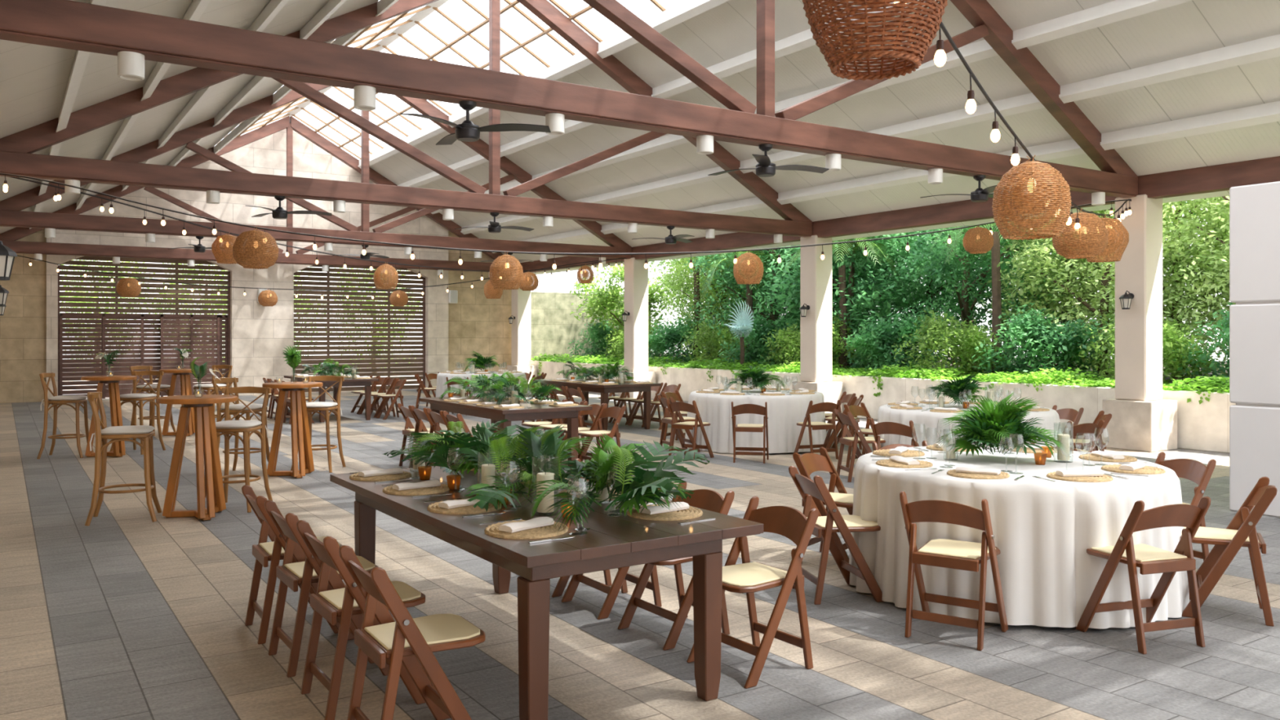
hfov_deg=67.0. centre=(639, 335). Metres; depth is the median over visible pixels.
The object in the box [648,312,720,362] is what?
shrub
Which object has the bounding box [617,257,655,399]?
pillar
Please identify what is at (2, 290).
hood
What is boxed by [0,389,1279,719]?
floor
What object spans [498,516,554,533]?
napkin
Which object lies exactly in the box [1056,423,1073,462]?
candle
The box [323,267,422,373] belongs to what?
tree
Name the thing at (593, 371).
garland
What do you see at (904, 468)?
knife
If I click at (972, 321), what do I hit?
tree
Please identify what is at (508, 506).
wine glass
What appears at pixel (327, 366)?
garland
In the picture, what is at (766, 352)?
trim
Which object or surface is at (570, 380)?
napkin
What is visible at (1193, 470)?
folding chair
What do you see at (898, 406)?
placemat
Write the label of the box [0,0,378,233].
ceiling
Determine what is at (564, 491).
placemat
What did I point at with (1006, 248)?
tree
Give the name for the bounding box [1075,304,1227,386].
shrub
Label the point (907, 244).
socket
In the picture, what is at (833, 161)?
ceiling spotlight
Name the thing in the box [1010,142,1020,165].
bulb
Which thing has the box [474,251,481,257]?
recessed light
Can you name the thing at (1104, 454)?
napkin
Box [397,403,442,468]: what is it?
folding chair
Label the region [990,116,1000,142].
bulb
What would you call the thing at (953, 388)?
centrepiece
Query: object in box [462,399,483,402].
napkin
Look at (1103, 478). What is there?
placemat
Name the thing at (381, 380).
folding chair
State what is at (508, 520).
fork
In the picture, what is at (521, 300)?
pillar
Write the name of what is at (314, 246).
socket
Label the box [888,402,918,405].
placemat
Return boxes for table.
[80,375,137,457]
[156,394,237,520]
[159,368,195,435]
[262,382,323,478]
[284,374,378,422]
[329,465,763,719]
[418,395,592,466]
[533,377,661,430]
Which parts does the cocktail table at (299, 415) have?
leg, leg, plate, leg, leg, leg, leg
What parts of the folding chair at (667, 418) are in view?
leg, rail, seat rail, leg, leg, seat, leg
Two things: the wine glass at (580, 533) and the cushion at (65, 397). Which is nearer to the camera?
the wine glass at (580, 533)
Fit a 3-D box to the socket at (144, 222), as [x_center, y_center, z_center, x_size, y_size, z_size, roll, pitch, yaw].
[-6.939,-1.625,13.544,0.052,0.135,0.052,0,0,-34]
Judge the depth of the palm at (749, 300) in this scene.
24.83 m
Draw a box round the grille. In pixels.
[450,290,457,302]
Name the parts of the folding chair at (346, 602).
leg, rail, seat rail, leg, leg, seat, leg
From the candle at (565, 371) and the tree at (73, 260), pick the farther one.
the tree at (73, 260)
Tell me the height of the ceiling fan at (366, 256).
0.315 m
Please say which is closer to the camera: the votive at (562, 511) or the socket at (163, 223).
the votive at (562, 511)
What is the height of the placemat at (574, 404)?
0.015 m
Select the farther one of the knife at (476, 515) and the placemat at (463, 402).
the placemat at (463, 402)
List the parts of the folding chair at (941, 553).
leg, leg, seat rail, rail, seat, leg, leg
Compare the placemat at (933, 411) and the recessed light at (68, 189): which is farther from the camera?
the recessed light at (68, 189)
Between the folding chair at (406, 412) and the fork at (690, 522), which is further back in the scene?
the folding chair at (406, 412)
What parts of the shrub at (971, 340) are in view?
stem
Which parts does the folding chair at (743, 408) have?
leg, leg, seat rail, rail, leg, leg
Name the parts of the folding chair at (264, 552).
rail, leg, seat rail, leg, leg, seat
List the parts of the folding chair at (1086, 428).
leg, rail, leg, leg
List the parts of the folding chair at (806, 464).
rail, leg, leg, seat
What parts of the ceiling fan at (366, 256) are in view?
blade, motor, blade, blade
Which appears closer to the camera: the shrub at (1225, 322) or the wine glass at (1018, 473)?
the wine glass at (1018, 473)
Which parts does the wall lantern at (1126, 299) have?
frame, glass pane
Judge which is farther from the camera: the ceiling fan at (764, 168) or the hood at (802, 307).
the hood at (802, 307)
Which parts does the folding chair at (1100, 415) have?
seat, leg, rail, leg, leg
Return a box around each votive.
[193,389,203,397]
[417,466,431,479]
[446,475,461,489]
[448,392,453,398]
[497,488,511,505]
[560,502,575,518]
[962,401,968,408]
[1033,452,1046,465]
[1040,445,1053,457]
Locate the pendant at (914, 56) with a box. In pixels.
[802,0,1131,262]
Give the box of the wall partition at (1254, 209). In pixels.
[1229,181,1279,517]
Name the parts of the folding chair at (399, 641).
leg, rail, seat rail, leg, leg, seat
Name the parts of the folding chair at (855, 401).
seat, rail, leg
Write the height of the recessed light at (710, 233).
0.165 m
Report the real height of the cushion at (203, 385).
0.050 m
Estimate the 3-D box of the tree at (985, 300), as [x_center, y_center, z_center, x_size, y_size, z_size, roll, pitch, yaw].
[9.288,-1.422,24.128,5.319,8.461,5.397,0,0,12]
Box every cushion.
[48,395,87,400]
[101,425,154,435]
[120,393,156,398]
[136,384,170,388]
[193,383,226,387]
[215,420,262,428]
[220,404,262,409]
[306,401,337,408]
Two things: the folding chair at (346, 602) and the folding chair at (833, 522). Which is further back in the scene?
the folding chair at (833, 522)
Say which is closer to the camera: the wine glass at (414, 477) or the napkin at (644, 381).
the wine glass at (414, 477)
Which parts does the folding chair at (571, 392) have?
rail, leg, leg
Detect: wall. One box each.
[0,228,46,403]
[46,128,448,397]
[448,230,511,371]
[530,291,650,360]
[530,360,1235,453]
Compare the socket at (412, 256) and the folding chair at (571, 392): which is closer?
the socket at (412, 256)
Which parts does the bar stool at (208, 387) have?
seat, leg, rail, leg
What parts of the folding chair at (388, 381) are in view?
leg, leg, rail, leg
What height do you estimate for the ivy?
0.808 m
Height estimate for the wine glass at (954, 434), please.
0.204 m
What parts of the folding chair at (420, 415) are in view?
leg, rail, leg, leg, leg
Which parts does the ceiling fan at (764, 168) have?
blade, blade, motor, blade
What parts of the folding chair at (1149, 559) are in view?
leg, leg, seat, seat rail, rail, leg, leg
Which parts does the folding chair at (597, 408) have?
leg, leg, rail, leg, leg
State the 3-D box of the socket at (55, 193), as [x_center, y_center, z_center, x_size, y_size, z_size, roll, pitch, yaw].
[-7.556,-1.812,12.502,0.052,0.135,0.052,0,0,-34]
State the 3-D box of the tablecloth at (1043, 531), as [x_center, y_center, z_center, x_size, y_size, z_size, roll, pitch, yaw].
[2.387,1.214,6.307,2.066,0.788,2.071,0,0,-34]
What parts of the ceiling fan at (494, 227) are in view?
blade, blade, motor, blade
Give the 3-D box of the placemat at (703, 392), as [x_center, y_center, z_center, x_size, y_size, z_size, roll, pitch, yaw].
[0.987,0.811,14.025,0.350,0.015,0.350,0,0,-5]
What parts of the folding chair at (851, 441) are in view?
leg, rail, seat rail, leg, leg, leg, seat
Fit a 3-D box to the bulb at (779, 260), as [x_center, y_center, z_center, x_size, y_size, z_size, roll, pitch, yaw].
[1.881,-1.054,13.051,0.052,0.135,0.052,0,0,-34]
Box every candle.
[351,368,355,377]
[410,431,428,471]
[460,388,464,397]
[471,364,474,373]
[477,451,495,488]
[484,391,489,401]
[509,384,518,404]
[532,456,558,515]
[564,369,568,378]
[593,476,611,503]
[599,374,603,382]
[619,372,623,382]
[737,381,741,391]
[777,382,780,391]
[938,396,943,407]
[943,431,958,460]
[984,384,994,405]
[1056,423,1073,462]
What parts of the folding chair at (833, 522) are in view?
leg, rail, seat rail, leg, leg, seat, leg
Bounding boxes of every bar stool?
[36,372,93,459]
[84,391,161,525]
[109,370,165,454]
[129,365,176,435]
[193,364,232,421]
[204,386,272,512]
[211,377,269,474]
[290,375,346,472]
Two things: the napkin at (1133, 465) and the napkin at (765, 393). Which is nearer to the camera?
the napkin at (1133, 465)
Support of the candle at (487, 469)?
on the table at (611, 542)
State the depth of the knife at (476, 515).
4.40 m
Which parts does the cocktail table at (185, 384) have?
leg, leg, plate, leg, leg, leg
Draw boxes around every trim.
[29,0,106,229]
[62,351,1226,377]
[62,375,417,399]
[75,0,210,210]
[121,0,288,191]
[167,0,346,166]
[213,0,398,153]
[355,0,728,171]
[397,0,936,187]
[431,0,1192,213]
[460,34,1279,234]
[492,101,1279,253]
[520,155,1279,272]
[655,355,1227,392]
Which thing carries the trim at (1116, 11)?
attached to the ceiling at (726, 31)
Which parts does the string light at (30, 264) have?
wicker pendant, wicker pendant, wicker pendant, wicker pendant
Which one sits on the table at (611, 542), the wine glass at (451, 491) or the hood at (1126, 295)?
the wine glass at (451, 491)
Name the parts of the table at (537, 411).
leg, leg, leg, leg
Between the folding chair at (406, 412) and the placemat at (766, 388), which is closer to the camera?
the folding chair at (406, 412)
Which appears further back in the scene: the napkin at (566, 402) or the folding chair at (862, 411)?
the folding chair at (862, 411)
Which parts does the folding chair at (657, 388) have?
leg, seat, leg, rail, leg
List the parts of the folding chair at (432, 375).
leg, rail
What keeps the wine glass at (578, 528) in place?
on the table at (611, 542)
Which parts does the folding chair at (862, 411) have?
leg, leg, rail, seat, leg, leg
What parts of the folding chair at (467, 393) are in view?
rail, seat rail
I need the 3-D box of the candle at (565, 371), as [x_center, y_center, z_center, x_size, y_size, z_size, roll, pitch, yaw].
[-1.377,0.688,18.103,0.122,0.265,0.122,0,0,-34]
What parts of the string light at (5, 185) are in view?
wicker pendant, wicker pendant, wicker pendant, wicker pendant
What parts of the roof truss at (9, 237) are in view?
king post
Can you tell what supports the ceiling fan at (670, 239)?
hanging from the roof truss at (17, 157)
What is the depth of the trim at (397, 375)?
31.11 m
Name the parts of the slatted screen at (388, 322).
post, post, jamb post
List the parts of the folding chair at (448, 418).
rail, leg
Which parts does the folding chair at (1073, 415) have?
rail, leg, leg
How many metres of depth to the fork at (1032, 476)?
5.54 m
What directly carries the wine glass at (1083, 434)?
on the tablecloth at (1043, 531)
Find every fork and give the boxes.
[381,481,416,486]
[424,497,462,502]
[478,518,521,524]
[677,517,715,524]
[1031,475,1055,481]
[1110,472,1148,476]
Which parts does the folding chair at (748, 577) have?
leg, leg, seat, rail, seat rail, leg, leg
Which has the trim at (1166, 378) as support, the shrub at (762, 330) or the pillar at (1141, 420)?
the shrub at (762, 330)
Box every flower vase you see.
[95,349,120,376]
[173,346,192,366]
[190,356,219,396]
[281,342,301,382]
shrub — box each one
[567,316,624,362]
[600,318,675,360]
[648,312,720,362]
[678,316,759,368]
[717,310,799,366]
[760,314,864,368]
[840,305,952,376]
[891,307,1012,379]
[971,302,1109,383]
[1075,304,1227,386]
[1171,294,1232,386]
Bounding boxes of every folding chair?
[241,484,342,644]
[262,377,288,417]
[264,499,378,677]
[268,378,290,419]
[281,380,314,424]
[296,520,425,719]
[338,545,485,719]
[351,375,377,413]
[358,376,387,414]
[370,377,396,417]
[376,377,406,419]
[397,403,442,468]
[410,405,453,467]
[414,373,435,408]
[424,372,439,406]
[426,408,473,466]
[442,410,480,462]
[446,377,471,415]
[520,382,551,422]
[521,397,564,438]
[523,373,545,397]
[524,371,531,393]
[536,384,567,424]
[538,399,584,457]
[550,384,583,426]
[551,458,611,597]
[555,401,604,464]
[560,475,664,619]
[564,386,599,429]
[577,403,626,462]
[598,392,627,422]
[612,380,644,425]
[617,480,734,650]
[628,382,662,426]
[650,382,680,429]
[657,395,700,452]
[661,390,687,442]
[666,399,714,457]
[686,496,818,688]
[731,401,768,463]
[788,466,884,604]
[792,447,853,563]
[794,400,840,459]
[824,394,863,449]
[825,391,855,442]
[833,408,885,482]
[844,402,873,467]
[870,417,919,448]
[871,440,927,450]
[899,491,1008,650]
[1031,443,1093,452]
[1052,404,1084,448]
[1056,419,1104,452]
[1070,410,1111,451]
[1075,496,1210,654]
[1155,452,1216,561]
[1180,476,1277,626]
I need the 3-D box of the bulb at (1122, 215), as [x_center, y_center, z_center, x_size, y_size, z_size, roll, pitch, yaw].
[6.210,-1.569,12.434,0.052,0.135,0.052,0,0,-34]
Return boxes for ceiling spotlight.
[696,134,713,154]
[825,153,840,171]
[928,168,942,184]
[1091,191,1105,205]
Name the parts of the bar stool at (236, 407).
leg, rail, leg, seat, leg, leg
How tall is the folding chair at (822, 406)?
0.783 m
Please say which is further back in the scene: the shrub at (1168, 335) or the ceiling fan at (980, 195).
the shrub at (1168, 335)
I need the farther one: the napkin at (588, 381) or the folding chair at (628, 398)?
the folding chair at (628, 398)
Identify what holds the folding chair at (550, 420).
on the floor
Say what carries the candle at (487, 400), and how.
on the table at (537, 411)
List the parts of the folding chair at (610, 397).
leg, leg, leg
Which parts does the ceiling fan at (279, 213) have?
blade, blade, motor, blade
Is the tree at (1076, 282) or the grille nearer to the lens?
the tree at (1076, 282)
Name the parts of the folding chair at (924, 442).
leg, rail, leg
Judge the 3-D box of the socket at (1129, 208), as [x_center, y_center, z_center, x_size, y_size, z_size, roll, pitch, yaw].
[6.827,-1.754,13.476,0.052,0.135,0.052,0,0,-34]
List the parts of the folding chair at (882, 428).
leg, leg, rail, leg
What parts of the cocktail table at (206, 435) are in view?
leg, leg, plate, leg, leg, leg, leg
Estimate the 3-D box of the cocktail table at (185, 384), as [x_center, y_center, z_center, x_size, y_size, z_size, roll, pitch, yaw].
[-7.480,1.080,15.772,0.660,1.070,0.660,0,0,39]
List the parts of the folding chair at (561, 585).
leg, leg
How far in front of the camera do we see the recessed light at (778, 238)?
18.81 m
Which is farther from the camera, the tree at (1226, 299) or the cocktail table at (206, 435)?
the tree at (1226, 299)
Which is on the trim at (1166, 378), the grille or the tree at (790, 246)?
the tree at (790, 246)
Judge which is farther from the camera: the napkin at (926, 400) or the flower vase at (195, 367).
the napkin at (926, 400)
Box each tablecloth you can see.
[435,371,527,397]
[684,388,826,453]
[848,445,1189,628]
[877,401,1061,447]
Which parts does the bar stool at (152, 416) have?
leg, rail, leg, seat, leg, leg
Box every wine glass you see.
[408,440,419,479]
[446,448,464,493]
[499,460,518,511]
[505,465,521,507]
[566,476,588,535]
[572,481,591,530]
[605,471,622,515]
[608,462,623,512]
[911,423,926,459]
[938,430,954,467]
[942,434,955,466]
[999,437,1013,471]
[1008,434,1024,474]
[1082,434,1096,466]
[1093,429,1109,465]
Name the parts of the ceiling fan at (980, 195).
blade, motor, blade, blade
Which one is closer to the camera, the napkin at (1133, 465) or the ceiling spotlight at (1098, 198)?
the napkin at (1133, 465)
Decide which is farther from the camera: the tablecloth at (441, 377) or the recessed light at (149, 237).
the tablecloth at (441, 377)
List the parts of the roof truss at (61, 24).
king post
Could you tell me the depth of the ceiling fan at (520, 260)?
22.76 m
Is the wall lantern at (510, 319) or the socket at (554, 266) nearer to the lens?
the socket at (554, 266)
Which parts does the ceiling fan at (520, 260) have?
blade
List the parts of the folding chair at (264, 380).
leg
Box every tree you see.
[59,259,164,372]
[138,262,227,366]
[293,266,331,369]
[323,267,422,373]
[568,262,675,335]
[648,252,772,359]
[648,256,755,359]
[650,250,781,362]
[665,257,707,298]
[680,245,857,364]
[700,251,898,360]
[701,245,798,328]
[752,229,962,369]
[759,231,919,360]
[832,226,1002,370]
[834,240,982,367]
[875,223,1084,376]
[918,226,1111,370]
[918,231,987,355]
[977,209,1113,373]
[980,198,1229,377]
[1012,200,1229,377]
[1062,196,1229,380]
[1162,195,1235,362]
[1162,196,1230,377]
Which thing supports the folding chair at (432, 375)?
on the floor
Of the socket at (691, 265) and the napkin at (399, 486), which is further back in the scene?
the socket at (691, 265)
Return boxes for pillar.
[506,273,537,384]
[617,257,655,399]
[792,235,842,413]
[1102,194,1177,452]
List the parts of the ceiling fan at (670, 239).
blade, motor, blade, blade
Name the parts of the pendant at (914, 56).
string light, wicker pendant, wicker pendant, wicker pendant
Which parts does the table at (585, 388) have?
leg, leg, leg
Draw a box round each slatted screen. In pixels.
[57,256,230,398]
[293,265,425,392]
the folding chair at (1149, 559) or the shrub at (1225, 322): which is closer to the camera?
the folding chair at (1149, 559)
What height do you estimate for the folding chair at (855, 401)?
0.783 m
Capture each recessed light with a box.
[34,253,42,261]
[44,227,55,237]
[64,179,79,194]
[112,256,119,263]
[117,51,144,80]
[145,233,155,242]
[187,259,194,266]
[206,190,219,204]
[322,265,328,271]
[324,242,333,251]
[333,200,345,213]
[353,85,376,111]
[404,247,412,254]
[437,269,443,275]
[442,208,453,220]
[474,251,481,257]
[540,253,546,261]
[542,216,553,226]
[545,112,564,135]
[599,257,605,264]
[627,222,637,233]
[706,228,715,238]
[773,234,782,243]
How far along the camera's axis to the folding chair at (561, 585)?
6.03 m
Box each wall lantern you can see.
[0,240,17,280]
[0,284,8,306]
[0,305,6,315]
[508,315,515,324]
[622,311,630,320]
[799,303,809,316]
[1119,290,1133,309]
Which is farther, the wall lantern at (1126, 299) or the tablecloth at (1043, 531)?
the wall lantern at (1126, 299)
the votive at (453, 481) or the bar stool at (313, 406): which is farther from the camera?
the bar stool at (313, 406)
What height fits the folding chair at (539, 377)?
0.783 m
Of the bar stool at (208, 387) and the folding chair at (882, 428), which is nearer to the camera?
the folding chair at (882, 428)
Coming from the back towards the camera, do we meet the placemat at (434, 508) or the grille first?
the grille
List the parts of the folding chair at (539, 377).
rail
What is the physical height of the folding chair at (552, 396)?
0.783 m
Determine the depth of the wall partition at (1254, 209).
8.78 m
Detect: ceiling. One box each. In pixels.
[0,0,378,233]
[358,0,1279,275]
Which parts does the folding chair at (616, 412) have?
leg, seat, leg, rail, leg, leg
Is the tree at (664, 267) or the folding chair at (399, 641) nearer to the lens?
the folding chair at (399, 641)
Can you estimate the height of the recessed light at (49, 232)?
0.165 m
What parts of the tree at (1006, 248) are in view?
crown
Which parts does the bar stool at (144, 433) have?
leg, rail, leg, seat, leg, leg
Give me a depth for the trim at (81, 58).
10.38 m
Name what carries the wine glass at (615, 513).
on the table at (611, 542)
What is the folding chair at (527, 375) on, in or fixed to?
on the floor
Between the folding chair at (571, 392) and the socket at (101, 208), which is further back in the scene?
the folding chair at (571, 392)
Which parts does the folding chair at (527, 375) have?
leg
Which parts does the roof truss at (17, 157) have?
king post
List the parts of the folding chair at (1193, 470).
leg, rail, leg, leg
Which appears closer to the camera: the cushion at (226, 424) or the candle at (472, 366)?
the cushion at (226, 424)
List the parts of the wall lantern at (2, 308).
glass pane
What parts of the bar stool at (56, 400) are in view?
leg, rail, leg, seat, leg, leg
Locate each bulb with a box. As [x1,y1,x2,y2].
[933,35,946,66]
[964,85,976,114]
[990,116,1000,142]
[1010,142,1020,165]
[1066,212,1071,225]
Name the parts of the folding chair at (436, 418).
leg, leg, rail, leg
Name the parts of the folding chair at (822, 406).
leg, leg, seat, rail, seat rail, leg, leg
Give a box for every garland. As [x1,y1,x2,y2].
[300,358,359,376]
[382,418,709,530]
[440,371,560,404]
[555,360,634,381]
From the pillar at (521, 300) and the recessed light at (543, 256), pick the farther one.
the pillar at (521, 300)
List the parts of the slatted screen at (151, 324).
jamb post, gate panel, gate frame, post, gate panel, gate frame, post, gate panel, gate frame, gate frame, gate panel, jamb post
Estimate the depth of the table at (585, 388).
16.70 m
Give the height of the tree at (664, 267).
7.711 m
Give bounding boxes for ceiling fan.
[169,235,232,252]
[246,195,331,219]
[337,244,389,259]
[400,100,551,145]
[454,212,533,232]
[480,253,533,262]
[634,226,694,244]
[707,143,829,177]
[920,174,1011,202]
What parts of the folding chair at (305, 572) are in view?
leg, rail, seat rail, leg, leg, leg, seat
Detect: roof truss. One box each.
[0,0,812,237]
[0,0,1137,198]
[0,82,631,258]
[0,115,516,272]
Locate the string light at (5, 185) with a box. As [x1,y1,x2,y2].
[0,173,1131,289]
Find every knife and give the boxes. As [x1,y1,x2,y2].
[374,480,411,483]
[411,493,452,497]
[462,511,506,517]
[528,536,575,543]
[904,468,935,470]
[1013,475,1024,480]
[1103,473,1128,479]
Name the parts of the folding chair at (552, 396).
leg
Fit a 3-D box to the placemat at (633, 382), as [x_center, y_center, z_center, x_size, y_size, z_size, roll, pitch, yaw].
[0.053,0.812,16.766,0.350,0.015,0.350,0,0,11]
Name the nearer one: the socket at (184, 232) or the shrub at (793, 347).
the socket at (184, 232)
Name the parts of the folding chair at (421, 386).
leg, leg, leg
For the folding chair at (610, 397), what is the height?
0.783 m
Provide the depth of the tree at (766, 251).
29.16 m
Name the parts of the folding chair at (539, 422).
seat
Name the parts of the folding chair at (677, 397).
leg, rail, leg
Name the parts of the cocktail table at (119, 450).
leg, plate, leg, leg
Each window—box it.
[221,0,448,140]
[291,0,680,159]
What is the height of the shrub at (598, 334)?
1.858 m
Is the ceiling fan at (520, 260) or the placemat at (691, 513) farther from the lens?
the ceiling fan at (520, 260)
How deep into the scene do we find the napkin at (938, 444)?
6.98 m
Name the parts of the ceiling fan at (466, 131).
blade, blade, motor, blade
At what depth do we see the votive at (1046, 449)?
6.51 m
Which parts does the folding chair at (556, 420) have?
seat, leg, leg, leg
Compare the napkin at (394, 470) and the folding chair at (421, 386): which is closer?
the napkin at (394, 470)
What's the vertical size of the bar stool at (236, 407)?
1.135 m
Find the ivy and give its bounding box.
[530,352,1229,404]
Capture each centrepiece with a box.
[463,351,499,372]
[724,364,786,391]
[924,373,986,407]
[935,392,1066,457]
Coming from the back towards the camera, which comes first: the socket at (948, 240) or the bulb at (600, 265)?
the socket at (948, 240)
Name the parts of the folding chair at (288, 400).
leg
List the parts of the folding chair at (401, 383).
seat, leg, rail, leg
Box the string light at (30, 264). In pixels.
[17,255,620,306]
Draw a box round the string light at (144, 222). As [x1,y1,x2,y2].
[3,176,626,290]
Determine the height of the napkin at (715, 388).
0.029 m
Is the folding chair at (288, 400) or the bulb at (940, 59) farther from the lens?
the folding chair at (288, 400)
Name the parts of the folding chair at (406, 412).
leg, rail, seat rail, leg, leg, leg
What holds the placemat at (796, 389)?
on the tablecloth at (784, 411)
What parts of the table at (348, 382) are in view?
leg, leg, leg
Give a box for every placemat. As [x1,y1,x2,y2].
[349,471,411,481]
[382,483,449,495]
[426,498,502,514]
[443,399,471,401]
[458,400,485,404]
[466,464,516,471]
[475,403,503,406]
[484,520,568,539]
[493,405,524,408]
[505,474,566,484]
[511,399,537,401]
[529,401,557,404]
[548,403,577,406]
[551,379,569,381]
[559,487,617,498]
[582,382,601,383]
[597,382,618,385]
[626,504,702,520]
[632,382,653,383]
[696,391,719,393]
[701,388,724,391]
[720,392,744,395]
[729,387,753,390]
[760,393,785,395]
[766,388,789,390]
[789,391,814,394]
[791,389,815,391]
[872,448,924,457]
[875,458,933,468]
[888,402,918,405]
[890,405,922,408]
[919,400,949,404]
[926,444,974,451]
[929,408,963,413]
[946,469,1009,479]
[1007,447,1057,453]
[1027,408,1049,411]
[1046,471,1113,482]
[1078,453,1137,462]
[1101,464,1165,474]
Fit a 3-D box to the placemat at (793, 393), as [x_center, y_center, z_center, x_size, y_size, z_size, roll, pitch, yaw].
[2.309,0.811,13.756,0.350,0.015,0.350,0,0,-24]
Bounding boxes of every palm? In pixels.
[653,253,730,360]
[700,249,798,363]
[723,299,754,368]
[784,235,906,368]
[928,217,1052,373]
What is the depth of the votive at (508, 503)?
4.68 m
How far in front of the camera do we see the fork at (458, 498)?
4.80 m
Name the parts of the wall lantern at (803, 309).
glass pane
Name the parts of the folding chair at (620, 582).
leg, leg, leg, leg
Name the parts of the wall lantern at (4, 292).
glass pane, frame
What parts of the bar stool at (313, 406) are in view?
leg, seat, rail, leg, leg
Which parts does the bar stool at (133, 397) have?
leg, seat, leg, rail, leg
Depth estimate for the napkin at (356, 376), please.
18.65 m
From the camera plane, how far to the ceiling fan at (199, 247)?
19.16 m
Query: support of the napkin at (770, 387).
on the placemat at (766, 388)
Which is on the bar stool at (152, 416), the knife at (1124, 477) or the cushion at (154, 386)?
the cushion at (154, 386)
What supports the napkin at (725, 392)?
on the placemat at (722, 393)
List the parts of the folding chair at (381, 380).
leg, leg, rail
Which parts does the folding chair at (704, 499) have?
leg, seat, leg, leg, rail, leg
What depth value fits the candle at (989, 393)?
11.08 m
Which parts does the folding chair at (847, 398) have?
leg, rail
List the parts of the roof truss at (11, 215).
king post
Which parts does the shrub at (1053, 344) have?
stem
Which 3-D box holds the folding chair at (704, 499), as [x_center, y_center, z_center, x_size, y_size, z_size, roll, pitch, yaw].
[0.193,1.228,5.290,0.493,0.783,0.470,0,0,-34]
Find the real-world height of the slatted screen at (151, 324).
3.783 m
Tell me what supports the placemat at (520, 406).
on the table at (537, 411)
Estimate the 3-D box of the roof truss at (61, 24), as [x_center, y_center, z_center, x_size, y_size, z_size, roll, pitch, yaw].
[1.305,-4.006,10.039,13.740,4.052,0.220,0,0,-34]
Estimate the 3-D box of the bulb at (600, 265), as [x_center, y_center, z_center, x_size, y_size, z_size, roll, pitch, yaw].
[-0.519,-0.956,12.729,0.052,0.135,0.052,0,0,-34]
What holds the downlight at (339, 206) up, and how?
attached to the roof truss at (17, 157)
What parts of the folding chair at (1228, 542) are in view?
seat, leg, leg, rail, seat rail, leg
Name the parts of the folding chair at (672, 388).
leg, rail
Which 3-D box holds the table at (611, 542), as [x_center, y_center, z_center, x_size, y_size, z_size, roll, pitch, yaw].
[-0.648,1.220,4.974,1.149,0.800,2.570,0,0,-34]
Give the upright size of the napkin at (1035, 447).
0.029 m
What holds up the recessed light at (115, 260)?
attached to the roof truss at (9, 237)
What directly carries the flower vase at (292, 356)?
on the cocktail table at (299, 415)
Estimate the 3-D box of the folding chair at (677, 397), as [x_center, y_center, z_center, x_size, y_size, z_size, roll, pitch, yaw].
[0.639,1.228,14.742,0.493,0.783,0.470,0,0,32]
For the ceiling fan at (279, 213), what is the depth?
13.69 m
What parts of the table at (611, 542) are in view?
leg, leg, leg, leg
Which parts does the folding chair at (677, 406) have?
leg, leg, seat rail, rail, seat, leg, leg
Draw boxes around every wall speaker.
[257,288,268,302]
[448,289,457,303]
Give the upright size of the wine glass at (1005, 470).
0.204 m
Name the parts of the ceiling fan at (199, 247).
motor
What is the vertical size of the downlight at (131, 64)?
0.165 m
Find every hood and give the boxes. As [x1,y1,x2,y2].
[0,240,17,257]
[0,284,8,293]
[799,304,807,309]
[1119,292,1133,298]
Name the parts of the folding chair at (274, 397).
leg, leg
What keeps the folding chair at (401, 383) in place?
on the floor
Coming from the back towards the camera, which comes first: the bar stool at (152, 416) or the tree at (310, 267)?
the tree at (310, 267)
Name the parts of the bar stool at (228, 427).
leg, seat, rail, leg, leg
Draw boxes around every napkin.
[355,376,368,377]
[358,467,403,476]
[391,480,440,490]
[438,497,487,508]
[447,396,467,399]
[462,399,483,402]
[480,401,501,404]
[497,404,519,407]
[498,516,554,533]
[534,399,554,402]
[553,401,573,404]
[568,379,582,381]
[571,485,612,494]
[585,380,598,382]
[602,382,614,383]
[636,380,648,382]
[639,502,689,514]
[702,389,714,391]
[706,386,718,390]
[723,391,741,393]
[733,386,750,388]
[763,391,782,394]
[769,386,786,389]
[795,390,808,392]
[888,446,908,453]
[888,455,919,464]
[895,400,911,404]
[899,404,913,408]
[923,399,945,402]
[933,443,956,448]
[934,407,959,410]
[955,466,1000,475]
[1015,444,1050,449]
[1055,470,1102,476]
[1090,450,1124,458]
[1118,462,1146,470]
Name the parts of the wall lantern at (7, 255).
glass pane, frame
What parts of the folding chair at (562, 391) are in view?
leg, rail, leg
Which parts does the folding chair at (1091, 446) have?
rail, leg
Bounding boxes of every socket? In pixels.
[3,178,8,189]
[53,191,57,200]
[56,189,61,200]
[99,203,104,211]
[109,202,113,213]
[142,215,146,224]
[160,216,165,226]
[182,225,186,235]
[212,223,216,234]
[312,239,316,249]
[361,245,365,254]
[410,248,414,259]
[458,255,462,264]
[552,258,556,269]
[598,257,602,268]
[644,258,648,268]
[688,257,693,267]
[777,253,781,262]
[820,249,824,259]
[863,247,866,255]
[906,242,909,250]
[947,235,951,243]
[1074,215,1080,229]
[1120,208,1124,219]
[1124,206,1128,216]
[1128,205,1131,214]
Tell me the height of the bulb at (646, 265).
0.135 m
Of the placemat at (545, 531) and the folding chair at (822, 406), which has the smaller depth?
the placemat at (545, 531)
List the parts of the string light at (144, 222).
wicker pendant, wicker pendant, wicker pendant, wicker pendant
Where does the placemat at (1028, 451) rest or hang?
on the tablecloth at (1043, 531)
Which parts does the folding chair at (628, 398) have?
leg, seat, leg, leg, leg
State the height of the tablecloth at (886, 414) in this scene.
0.788 m

